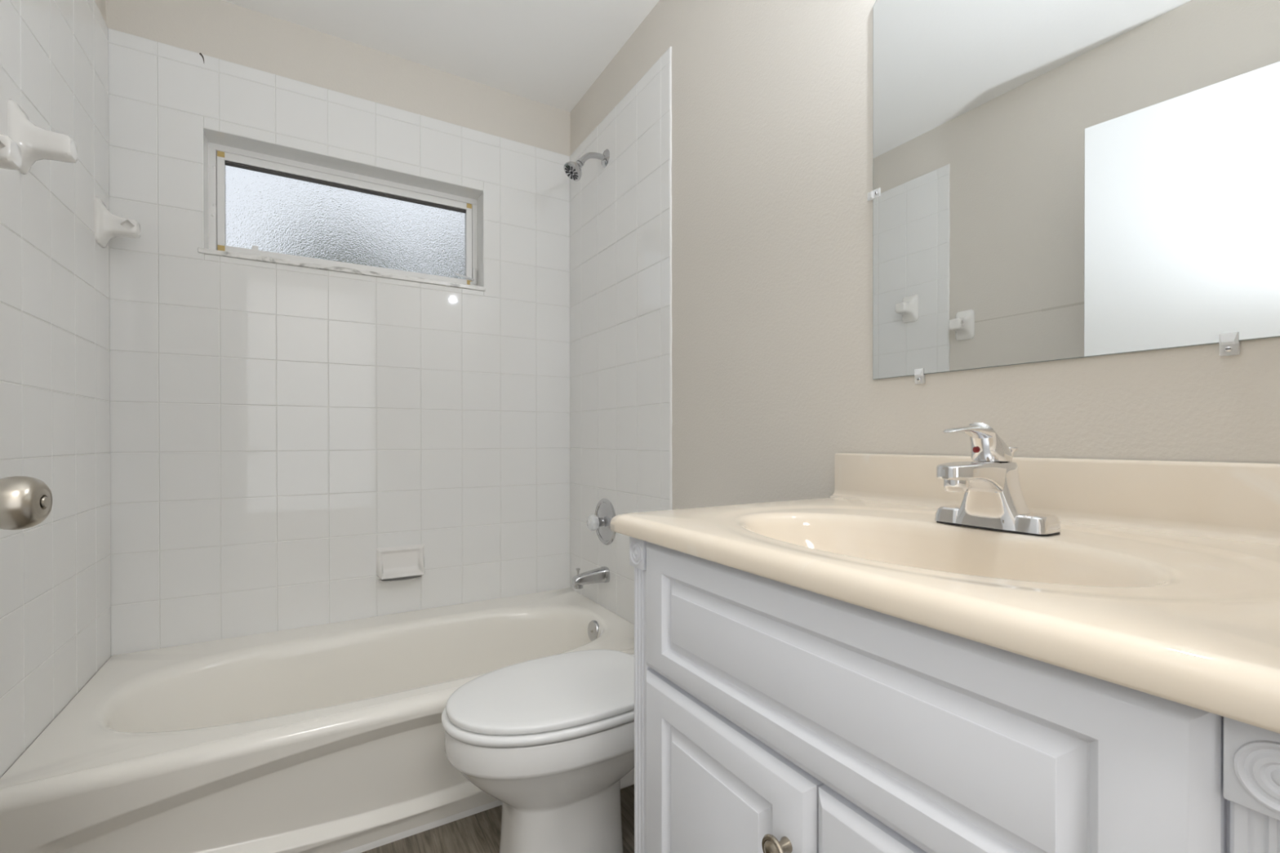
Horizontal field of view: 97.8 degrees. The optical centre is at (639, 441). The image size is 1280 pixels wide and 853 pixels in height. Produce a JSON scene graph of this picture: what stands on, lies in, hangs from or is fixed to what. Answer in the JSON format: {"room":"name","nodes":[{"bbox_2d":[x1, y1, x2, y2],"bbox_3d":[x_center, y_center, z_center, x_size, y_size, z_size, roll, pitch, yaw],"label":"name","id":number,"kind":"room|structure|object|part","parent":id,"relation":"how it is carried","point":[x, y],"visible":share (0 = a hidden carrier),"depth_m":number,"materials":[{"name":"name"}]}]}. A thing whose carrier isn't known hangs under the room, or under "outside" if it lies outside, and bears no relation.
{"room":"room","nodes":[
{"label":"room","id":0,"kind":"room"},
{"bbox_2d":[0,475,52,529],"bbox_3d":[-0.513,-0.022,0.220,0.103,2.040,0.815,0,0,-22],"label":"door knob","id":1,"kind":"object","parent":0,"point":[25,502],"depth_m":0.54,"materials":[{"name":"silver metal"}]},
{"bbox_2d":[0,0,111,777],"bbox_3d":[-1.110,-0.212,0.738,0.126,2.440,2.610,0,0,-31],"label":"wall","id":2,"kind":"structure","parent":0,"point":[55,572],"depth_m":1.31,"materials":[{"name":"white tile"}]},
{"bbox_2d":[0,133,22,169],"bbox_3d":[-1.119,-0.500,0.945,0.088,0.128,0.082,0,0,-31],"label":"post","id":3,"kind":"object","parent":2,"relation":"attached to","point":[11,156],"visible":1,"depth_m":0.95,"materials":[{"name":"white ceramic"}]},
{"bbox_2d":[7,98,77,174],"bbox_3d":[-1.244,-0.623,1.167,0.088,0.128,0.082,0,0,-31],"label":"post","id":4,"kind":"object","parent":2,"relation":"attached to","point":[35,143],"visible":0.93,"depth_m":1.15,"materials":[{"name":"white ceramic"}]},
{"bbox_2d":[93,196,140,248],"bbox_3d":[-1.510,-0.625,1.617,0.088,0.128,0.082,0,0,-31],"label":"post","id":5,"kind":"object","parent":2,"relation":"attached to","point":[108,226],"visible":1,"depth_m":1.59,"materials":[{"name":"white ceramic"}]},
{"bbox_2d":[0,587,634,852],"bbox_3d":[-0.749,0.824,1.725,1.498,0.360,0.788,0,0,-31],"label":"bathtub","id":6,"kind":"object","parent":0,"point":[326,738],"visible":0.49,"depth_m":1.38,"materials":[{"name":"white ceramic"}]},
{"bbox_3d":[-0.167,0.684,2.010,0.019,0.074,0.074,0,0,-31],"label":"overflow plate","id":7,"kind":"part","parent":6,"relation":"part of","materials":[{"name":"silver metal"}]},
{"bbox_2d":[106,0,570,656],"bbox_3d":[-1.005,-0.217,2.152,1.508,2.440,0.223,0,0,-31],"label":"wall","id":8,"kind":"structure","parent":0,"point":[274,428],"depth_m":1.95,"materials":[{"name":"white tile"}]},
{"bbox_2d":[197,142,485,291],"bbox_3d":[-1.055,-0.807,2.078,0.918,0.408,0.156,0,0,-31],"label":"window","id":9,"kind":"structure","parent":8,"relation":"in","point":[262,207],"depth_m":2.07,"materials":[{"name":"glass"}]},
{"bbox_3d":[-1.045,-0.612,2.062,0.918,0.016,0.116,0,0,-31],"label":"sill","id":10,"kind":"part","parent":9,"relation":"part of","materials":[{"name":"stone"}]},
{"bbox_3d":[-1.074,-0.812,2.119,0.807,0.290,0.006,0,0,-31],"label":"glass pane","id":11,"kind":"part","parent":9,"relation":"part of","materials":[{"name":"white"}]},
{"bbox_3d":[-0.723,-0.677,2.294,0.080,0.030,0.016,0,0,-31],"label":"latch arm","id":12,"kind":"part","parent":9,"relation":"part of","materials":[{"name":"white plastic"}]},
{"bbox_2d":[376,543,424,582],"bbox_3d":[-0.881,0.458,2.065,0.168,0.128,0.064,0,0,-31],"label":"soap dish","id":13,"kind":"object","parent":8,"relation":"attached to","point":[397,562],"visible":1,"depth_m":2.08,"materials":[{"name":"white ceramic"}]},
{"bbox_2d":[340,800,502,852],"bbox_3d":[-0.579,0.990,1.438,1.498,0.031,0.024,0,0,-31],"label":"trim","id":14,"kind":"structure","parent":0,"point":[389,839],"depth_m":1.44,"materials":[{"name":"white paint"}]},
{"bbox_2d":[222,0,659,112],"bbox_3d":[-0.143,-1.462,0.586,3.200,0.060,3.850,0,0,-31],"label":"ceiling","id":15,"kind":"structure","parent":0,"point":[548,52],"depth_m":1.97,"materials":[{"name":"white paint"}]},
{"bbox_2d":[360,784,634,852],"bbox_3d":[-0.140,1.038,0.596,3.200,0.060,3.850,0,0,-31],"label":"floor","id":16,"kind":"structure","parent":0,"point":[480,832],"depth_m":1.42,"materials":[{"name":"wood"}]},
{"bbox_2d":[440,648,634,852],"bbox_3d":[-0.107,0.649,1.382,0.732,0.712,0.367,0,0,-31],"label":"toilet","id":17,"kind":"object","parent":16,"relation":"on","point":[551,739],"visible":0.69,"depth_m":1.21,"materials":[{"name":"white ceramic"}]},
{"bbox_3d":[-0.203,0.608,1.325,0.510,0.021,0.367,0,0,-31],"label":"seat","id":18,"kind":"part","parent":17,"relation":"part of","materials":[{"name":"white plastic"}]},
{"bbox_3d":[-0.188,0.813,1.334,0.529,0.384,0.356,0,0,-31],"label":"bowl","id":19,"kind":"part","parent":17,"relation":"part of","materials":[{"name":"white ceramic"}]},
{"bbox_3d":[-0.198,0.585,1.328,0.502,0.020,0.356,0,0,-31],"label":"lid","id":20,"kind":"part","parent":17,"relation":"part of","materials":[{"name":"white plastic"}]},
{"bbox_2d":[629,536,1279,852],"bbox_3d":[0.386,0.578,0.717,0.565,0.858,0.725,0,0,-31],"label":"vanity cabinet","id":21,"kind":"object","parent":16,"relation":"on","point":[771,716],"visible":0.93,"depth_m":0.50,"materials":[{"name":"white wood"}]},
{"bbox_3d":[0.098,0.628,0.719,0.019,0.548,0.335,0,0,-31],"label":"door","id":22,"kind":"part","parent":21,"relation":"part of","materials":[{"name":"white wood"}]},
{"bbox_3d":[0.147,0.432,0.591,0.027,0.032,0.032,0,0,-31],"label":"knob","id":23,"kind":"part","parent":21,"relation":"part of","materials":[{"name":"silver metal"}]},
{"bbox_3d":[0.259,0.629,0.447,0.019,0.548,0.293,0,0,-31],"label":"door","id":24,"kind":"part","parent":21,"relation":"part of","materials":[{"name":"white wood"}]},
{"bbox_2d":[610,452,1279,733],"bbox_3d":[0.393,0.139,0.719,0.560,0.226,0.788,0,0,-31],"label":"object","id":25,"kind":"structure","parent":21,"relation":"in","point":[1161,579],"depth_m":0.62,"materials":[{"name":"stone"}]},
{"bbox_2d":[934,422,1061,536],"bbox_3d":[0.464,0.048,0.761,0.162,0.146,0.148,0,0,-31],"label":"faucet","id":26,"kind":"object","parent":25,"relation":"on","point":[993,500],"visible":1,"depth_m":0.75,"materials":[{"name":"silver metal"}]},
{"bbox_3d":[0.448,0.051,0.751,0.124,0.047,0.051,0,0,-31],"label":"spout","id":27,"kind":"part","parent":26,"relation":"part of","materials":[{"name":"silver metal"}]},
{"bbox_3d":[0.452,0.001,0.754,0.127,0.053,0.048,0,0,-31],"label":"handle","id":28,"kind":"part","parent":26,"relation":"part of","materials":[{"name":"silver metal"}]},
{"bbox_3d":[0.526,0.042,0.794,0.020,0.068,0.020,0,0,-31],"label":"lift rod","id":29,"kind":"part","parent":26,"relation":"part of","materials":[{"name":"silver metal"}]},
{"bbox_2d":[569,0,1279,624],"bbox_3d":[0.285,-0.216,1.564,0.126,2.440,2.610,0,0,-31],"label":"wall","id":30,"kind":"structure","parent":0,"point":[721,252],"depth_m":1.42,"materials":[{"name":"beige paint"}]},
{"bbox_2d":[563,149,609,181],"bbox_3d":[-0.203,-1.044,2.095,0.172,0.144,0.074,0,0,-31],"label":"showerhead","id":31,"kind":"object","parent":30,"relation":"attached to","point":[572,170],"visible":1,"depth_m":2.08,"materials":[{"name":"silver metal"}]},
{"bbox_3d":[-0.181,-1.065,2.111,0.114,0.061,0.021,0,0,-31],"label":"arm","id":32,"kind":"part","parent":31,"relation":"part of","materials":[{"name":"silver metal"}]},
{"bbox_2d":[572,566,609,589],"bbox_3d":[-0.187,0.512,2.110,0.139,0.074,0.058,0,0,-31],"label":"tub spout","id":33,"kind":"object","parent":30,"relation":"attached to","point":[600,575],"visible":1,"depth_m":2.09,"materials":[{"name":"silver metal"}]},
{"bbox_2d":[586,498,615,545],"bbox_3d":[-0.163,0.310,2.131,0.074,0.178,0.178,0,0,-31],"label":"shower valve","id":34,"kind":"object","parent":30,"relation":"attached to","point":[600,522],"visible":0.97,"depth_m":2.12,"materials":[{"name":"silver metal"}]},
{"bbox_3d":[-0.179,0.310,2.121,0.032,0.062,0.062,0,0,-31],"label":"knob","id":35,"kind":"part","parent":34,"relation":"part of","materials":[{"name":"white plastic"}]},
{"bbox_2d":[867,187,879,200],"bbox_3d":[0.471,-0.496,1.124,0.012,0.017,0.028,0,0,-31],"label":"mirror clip","id":36,"kind":"object","parent":30,"relation":"attached to","point":[873,194],"visible":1,"depth_m":1.12,"materials":[{"name":"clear plastic"}]},
{"bbox_2d":[914,368,925,384],"bbox_3d":[0.521,-0.121,1.042,0.012,0.028,0.017,0,0,-31],"label":"mirror clip","id":37,"kind":"object","parent":30,"relation":"attached to","point":[920,378],"visible":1,"depth_m":1.04,"materials":[{"name":"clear plastic"}]},
{"bbox_2d":[830,452,1279,545],"bbox_3d":[0.617,0.072,0.851,0.040,0.094,0.788,0,0,-31],"label":"backsplash","id":38,"kind":"structure","parent":30,"relation":"attached to","point":[1239,501],"depth_m":0.77,"materials":[{"name":"stone"}]},
{"bbox_2d":[872,0,1279,379],"bbox_3d":[0.632,-0.505,0.859,0.005,0.764,0.626,0,0,-31],"label":"wall mirror","id":39,"kind":"object","parent":30,"relation":"attached to","point":[1056,180],"visible":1,"depth_m":0.84,"materials":[{"name":"clear glass"}]},
{"bbox_2d":[1218,331,1239,356],"bbox_3d":[0.729,-0.120,0.691,0.012,0.028,0.017,0,0,-31],"label":"mirror clip","id":40,"kind":"object","parent":30,"relation":"attached to","point":[1228,343],"visible":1,"depth_m":0.69,"materials":[{"name":"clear plastic"}]}
]}

